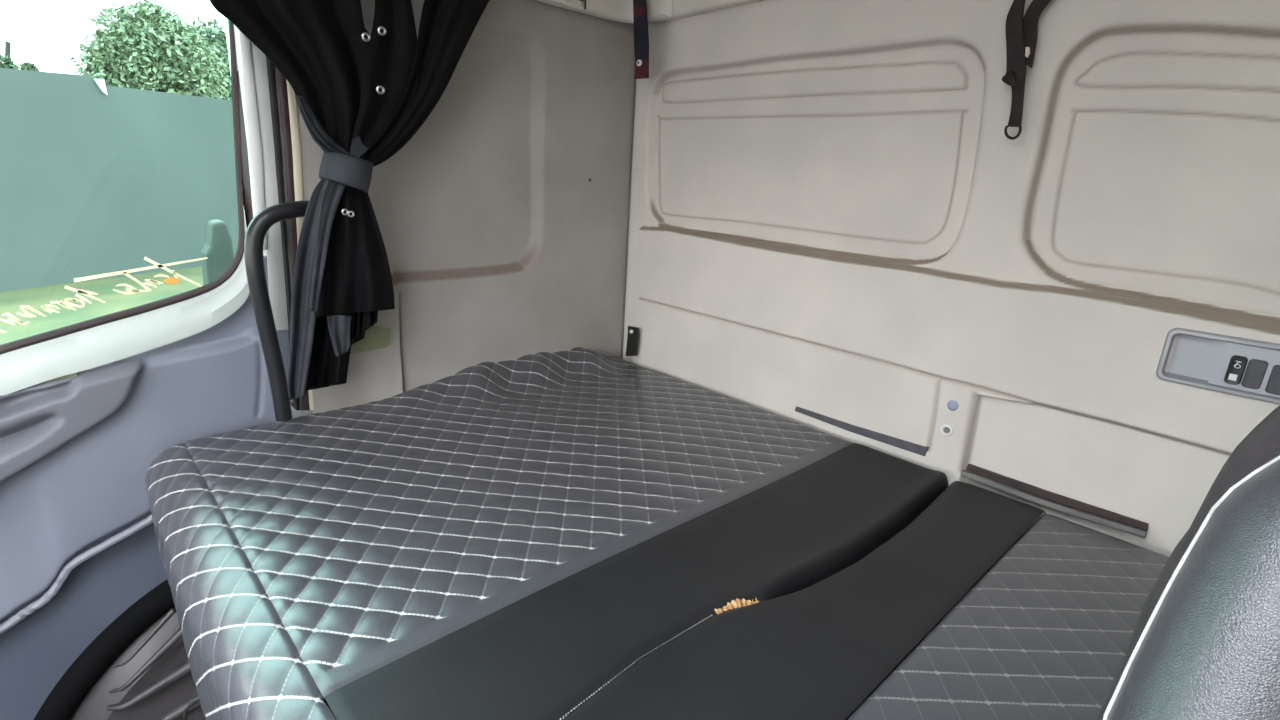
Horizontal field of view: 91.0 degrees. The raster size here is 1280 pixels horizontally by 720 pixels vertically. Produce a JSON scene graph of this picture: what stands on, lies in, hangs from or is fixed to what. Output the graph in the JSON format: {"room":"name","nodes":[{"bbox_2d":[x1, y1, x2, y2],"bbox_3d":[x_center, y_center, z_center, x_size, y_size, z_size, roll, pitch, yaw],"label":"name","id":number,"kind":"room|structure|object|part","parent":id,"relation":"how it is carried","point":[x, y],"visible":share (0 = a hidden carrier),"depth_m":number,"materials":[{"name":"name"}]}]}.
{"room":"vehicle interior","nodes":[
{"label":"vehicle interior","id":0,"kind":"room"},
{"bbox_2d":[224,17,313,417],"bbox_3d":[-0.901,0.030,0.912,2.210,1.800,0.100,-12,22,-42],"label":"wall","id":1,"kind":"structure","parent":0,"point":[295,413],"depth_m":1.17,"materials":[{"name":"white plastic"}]},
{"bbox_2d":[0,191,276,719],"bbox_3d":[-1.133,0.354,0.719,1.315,1.142,0.069,-12,22,-42],"label":"door","id":2,"kind":"structure","parent":1,"relation":"in","point":[85,415],"depth_m":0.97,"materials":[{"name":"plastic"}]},
{"bbox_3d":[-0.777,-0.112,0.917,0.373,0.319,0.043,-12,22,-42],"label":"window sill","id":3,"kind":"part","parent":2,"relation":"part of","materials":[{"name":"plastic"}]},
{"bbox_2d":[0,20,252,354],"bbox_3d":[-1.053,-0.300,0.569,1.241,0.977,0.048,-12,22,-42],"label":"seal","id":4,"kind":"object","parent":2,"relation":"attached to","point":[240,142],"depth_m":0.97,"materials":[{"name":"rubber"}]},
{"bbox_2d":[0,257,207,332],"bbox_3d":[-0.799,-0.094,0.924,0.288,0.109,0.001,-12,22,-42],"label":"lettering","id":5,"kind":"object","parent":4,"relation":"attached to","point":[171,280],"depth_m":0.92,"materials":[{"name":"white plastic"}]},
{"bbox_2d":[234,25,313,409],"bbox_3d":[-0.586,-0.396,0.984,0.088,1.005,0.064,-12,22,-42],"label":"pillar","id":6,"kind":"structure","parent":1,"relation":"attached to","point":[269,102],"depth_m":0.99,"materials":[{"name":"white plastic"}]},
{"bbox_3d":[-0.600,-0.518,0.930,0.023,0.700,0.052,-12,22,-42],"label":"pillar panel","id":7,"kind":"part","parent":6,"relation":"part of","materials":[{"name":"white plastic"}]},
{"bbox_2d":[244,201,308,421],"bbox_3d":[-0.559,-0.075,1.020,0.049,0.358,0.131,15,20,36],"label":"handle","id":8,"kind":"object","parent":6,"relation":"attached to","point":[261,223],"visible":0.91,"depth_m":0.97,"materials":[{"name":"black plastic"}]},
{"bbox_2d":[297,0,634,413],"bbox_3d":[-0.296,-0.300,1.265,0.735,1.200,0.037,-12,22,-42],"label":"wall","id":9,"kind":"structure","parent":0,"point":[499,241],"depth_m":1.28,"materials":[{"name":"plastic"}]},
{"bbox_3d":[-0.495,-0.043,1.134,0.091,0.061,0.003,-12,22,-42],"label":"plate","id":10,"kind":"part","parent":9,"relation":"part of","materials":[{"name":"green plastic"}]},
{"bbox_2d":[622,0,1279,556],"bbox_3d":[0.550,-0.152,0.925,0.039,1.200,1.750,-12,22,-42],"label":"wall","id":11,"kind":"structure","parent":0,"point":[834,213],"depth_m":0.96,"materials":[{"name":"plastic"}]},
{"bbox_2d":[621,71,635,358],"bbox_3d":[-0.026,-0.375,1.497,0.004,0.783,0.005,-12,22,-42],"label":"trim","id":12,"kind":"structure","parent":11,"relation":"attached to","point":[634,92],"depth_m":1.50,"materials":[{"name":"beige plastic"}]},
{"bbox_2d":[626,326,638,355],"bbox_3d":[-0.022,-0.043,1.519,0.012,0.079,0.039,-12,22,-42],"label":"strap","id":13,"kind":"object","parent":11,"relation":"attached to","point":[633,332],"visible":1,"depth_m":1.52,"materials":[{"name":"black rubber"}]},
{"bbox_2d":[633,0,648,78],"bbox_3d":[-0.002,-0.688,1.288,0.010,0.207,0.065,-12,22,-42],"label":"strap","id":14,"kind":"object","parent":11,"relation":"hanging from","point":[641,35],"visible":1,"depth_m":1.29,"materials":[{"name":"black fabric"}]},
{"bbox_2d":[535,0,763,23],"bbox_3d":[0.117,-0.549,0.335,1.306,0.262,1.716,-12,22,-42],"label":"trim","id":15,"kind":"structure","parent":11,"relation":"attached to","point":[613,10],"depth_m":1.27,"materials":[{"name":"plastic"}]},
{"bbox_2d":[209,0,489,399],"bbox_3d":[-0.391,-0.338,1.014,0.544,0.776,0.074,-12,22,-42],"label":"curtain","id":16,"kind":"object","parent":15,"relation":"hanging from","point":[361,97],"visible":1,"depth_m":0.97,"materials":[{"name":"black fabric"}]},
{"bbox_2d":[209,0,368,152],"bbox_3d":[-0.501,-0.450,0.889,0.249,0.323,0.034,-12,22,-42],"label":"drape","id":17,"kind":"object","parent":16,"relation":"hanging from","point":[318,46],"depth_m":0.92,"materials":[{"name":"black fabric"}]},
{"bbox_2d":[306,313,357,390],"bbox_3d":[-0.501,-0.116,1.012,0.115,0.340,0.034,-12,22,-42],"label":"drape","id":18,"kind":"object","parent":16,"relation":"hanging from","point":[334,333],"depth_m":1.04,"materials":[{"name":"black fabric"}]},
{"bbox_2d":[315,185,394,316],"bbox_3d":[-0.462,-0.177,0.996,0.138,0.218,0.032,-12,22,-42],"label":"drape","id":19,"kind":"object","parent":16,"relation":"hanging from","point":[353,278],"depth_m":1.00,"materials":[{"name":"black fabric"}]},
{"bbox_2d":[350,313,364,345],"bbox_3d":[-0.466,-0.151,1.035,0.019,0.260,0.047,16,21,37],"label":"drape","id":20,"kind":"object","parent":16,"relation":"hanging from","point":[357,320],"depth_m":1.05,"materials":[{"name":"black fabric"}]},
{"bbox_2d":[357,311,377,335],"bbox_3d":[-0.451,-0.160,1.034,0.044,0.243,0.023,-12,22,-42],"label":"drape","id":21,"kind":"object","parent":16,"relation":"hanging from","point":[365,319],"depth_m":1.05,"materials":[{"name":"black fabric"}]},
{"bbox_2d":[352,0,419,157],"bbox_3d":[-0.396,-0.481,0.966,0.121,0.352,0.023,-12,22,-42],"label":"drape","id":22,"kind":"object","parent":16,"relation":"hanging from","point":[384,123],"depth_m":0.98,"materials":[{"name":"black fabric"}]},
{"bbox_2d":[361,0,489,166],"bbox_3d":[-0.306,-0.527,1.032,0.339,0.415,0.026,-11,21,-40],"label":"drape","id":23,"kind":"object","parent":16,"relation":"hanging from","point":[404,76],"depth_m":1.00,"materials":[{"name":"black fabric"}]},
{"bbox_2d":[1002,0,1050,139],"bbox_3d":[0.524,-0.435,0.841,0.073,0.267,0.026,17,21,39],"label":"strap","id":24,"kind":"object","parent":15,"relation":"hanging from","point":[1021,30],"visible":1,"depth_m":0.85,"materials":[{"name":"black fabric"}]},
{"bbox_2d":[795,406,928,455],"bbox_3d":[0.392,0.123,1.138,0.010,0.020,0.258,-12,22,-42],"label":"trim","id":25,"kind":"structure","parent":11,"relation":"attached to","point":[909,446],"depth_m":1.12,"materials":[{"name":"grey plastic"}]},
{"bbox_2d":[941,424,952,435],"bbox_3d":[0.495,0.113,1.016,0.004,0.019,0.019,-12,22,-42],"label":"screw","id":26,"kind":"object","parent":11,"relation":"attached to","point":[948,428],"visible":1,"depth_m":1.01,"materials":[{"name":"white plastic"}]},
{"bbox_2d":[947,400,958,410],"bbox_3d":[0.498,0.073,1.003,0.004,0.017,0.017,-12,22,-42],"label":"cap","id":27,"kind":"object","parent":11,"relation":"attached to","point":[952,405],"visible":1,"depth_m":1.00,"materials":[{"name":"grey plastic"}]},
{"bbox_2d":[961,464,1148,537],"bbox_3d":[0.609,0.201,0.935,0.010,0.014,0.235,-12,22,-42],"label":"trim","id":28,"kind":"structure","parent":11,"relation":"attached to","point":[1060,499],"depth_m":0.92,"materials":[{"name":"black plastic"}]},
{"bbox_2d":[1156,328,1279,404],"bbox_3d":[0.743,0.016,0.729,0.024,0.068,0.218,-12,22,-42],"label":"switch panel","id":29,"kind":"object","parent":11,"relation":"attached to","point":[1238,366],"visible":1,"depth_m":0.76,"materials":[{"name":"grey plastic"}]},
{"bbox_2d":[1224,355,1247,384],"bbox_3d":[0.711,0.012,0.751,0.007,0.034,0.015,-12,22,-42],"label":"rocker switch","id":30,"kind":"object","parent":29,"relation":"attached to","point":[1235,366],"depth_m":0.75,"materials":[{"name":"black plastic"}]},
{"bbox_3d":[-0.276,1.079,0.535,2.300,0.030,1.900,-12,22,-42],"label":"floor","id":31,"kind":"structure","parent":0,"visible":0},
{"bbox_2d":[34,579,205,719],"bbox_3d":[-0.809,0.625,0.998,0.323,0.551,0.135,-12,22,-42],"label":"well","id":32,"kind":"object","parent":31,"relation":"on","point":[137,667],"visible":0.69,"depth_m":0.98,"materials":[{"name":"plastic"}]},
{"bbox_2d":[1096,405,1279,719],"bbox_3d":[0.044,0.648,-0.077,0.845,1.195,0.554,-12,22,-42],"label":"seat","id":33,"kind":"object","parent":31,"relation":"on","point":[1204,644],"visible":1,"depth_m":0.15,"materials":[{"name":"grey leather"}]},
{"bbox_3d":[0.144,0.695,0.858,0.840,0.550,1.580,-12,22,-42],"label":"bunk base","id":34,"kind":"object","parent":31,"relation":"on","visible":0},
{"bbox_2d":[145,347,1168,719],"bbox_3d":[0.132,0.321,0.732,0.966,0.218,1.622,-12,22,-42],"label":"mattress","id":35,"kind":"object","parent":34,"relation":"on","point":[578,533],"visible":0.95,"depth_m":0.73,"materials":[{"name":"grey leather"}]},
{"bbox_2d":[183,699,199,719],"bbox_3d":[-0.590,0.473,0.839,0.033,0.047,0.004,-12,22,-42],"label":"cable","id":36,"kind":"object","parent":35,"relation":"hanging from","point":[189,705],"visible":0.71,"depth_m":0.83,"materials":[{"name":"black rubber"}]},
{"bbox_3d":[0.120,0.267,0.780,0.902,0.080,0.174,-12,22,-42],"label":"smooth panel","id":37,"kind":"part","parent":35,"relation":"part of","materials":[{"name":"black leather"}]},
{"bbox_3d":[0.211,0.299,0.688,0.902,0.079,0.162,-12,22,-42],"label":"smooth panel","id":38,"kind":"part","parent":35,"relation":"part of","materials":[{"name":"black leather"}]},
{"label":"outside","id":39,"kind":"structure","parent":0,"visible":0},
{"bbox_2d":[0,266,203,344],"bbox_3d":[-21.950,-5.838,24.287,160.000,0.200,60.000,-12,22,-42],"label":"ground","id":40,"kind":"structure","parent":39,"point":[10,301],"depth_m":9.83,"materials":[{"name":"green plant"}]},
{"bbox_2d":[5,41,10,57],"bbox_3d":[-15.701,-5.591,16.062,0.230,4.634,0.100,-12,22,-42],"label":"utility pole","id":41,"kind":"object","parent":40,"relation":"on","point":[7,44],"visible":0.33,"depth_m":15.46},
{"bbox_2d":[0,54,20,68],"bbox_3d":[-13.073,-4.292,13.294,0.559,3.989,0.495,8,17,15],"label":"shrub","id":42,"kind":"object","parent":40,"relation":"on","point":[8,63],"visible":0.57,"depth_m":12.78,"materials":[{"name":"green plant"}]},
{"bbox_2d":[18,62,39,70],"bbox_3d":[-16.116,-5.736,17.032,0.455,4.322,0.391,9,17,19],"label":"shrub","id":43,"kind":"object","parent":40,"relation":"on","point":[25,65],"visible":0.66,"depth_m":16.40,"materials":[{"name":"green plant"}]},
{"bbox_2d":[0,68,238,291],"bbox_3d":[-9.146,-3.761,13.133,0.300,3.493,12.056,8,17,15],"label":"wall","id":44,"kind":"structure","parent":40,"relation":"on","point":[93,182],"depth_m":11.22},
{"bbox_2d":[94,79,106,94],"bbox_3d":[-9.400,-4.766,10.960,0.040,0.258,0.162,8,17,15],"label":"flake","id":45,"kind":"object","parent":44,"relation":"attached to","point":[100,82],"visible":1,"depth_m":10.96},
{"bbox_2d":[70,0,230,99],"bbox_3d":[-16.030,-8.287,21.262,4.450,6.888,3.946,-12,22,-42],"label":"tree","id":46,"kind":"object","parent":40,"relation":"on","point":[147,50],"visible":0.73,"depth_m":19.73,"materials":[{"name":"green plant"}]},
{"bbox_2d":[181,16,231,99],"bbox_3d":[-18.981,-11.210,28.706,4.470,7.956,5.670,17,21,39],"label":"tree","id":47,"kind":"object","parent":40,"relation":"on","point":[220,36],"visible":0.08,"depth_m":27.00,"materials":[{"name":"green plant"}]},
{"bbox_2d":[201,219,233,284],"bbox_3d":[-3.598,-0.293,5.426,0.264,1.786,0.250,-12,22,-42],"label":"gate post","id":48,"kind":"object","parent":40,"relation":"on","point":[218,247],"visible":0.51,"depth_m":5.18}
]}

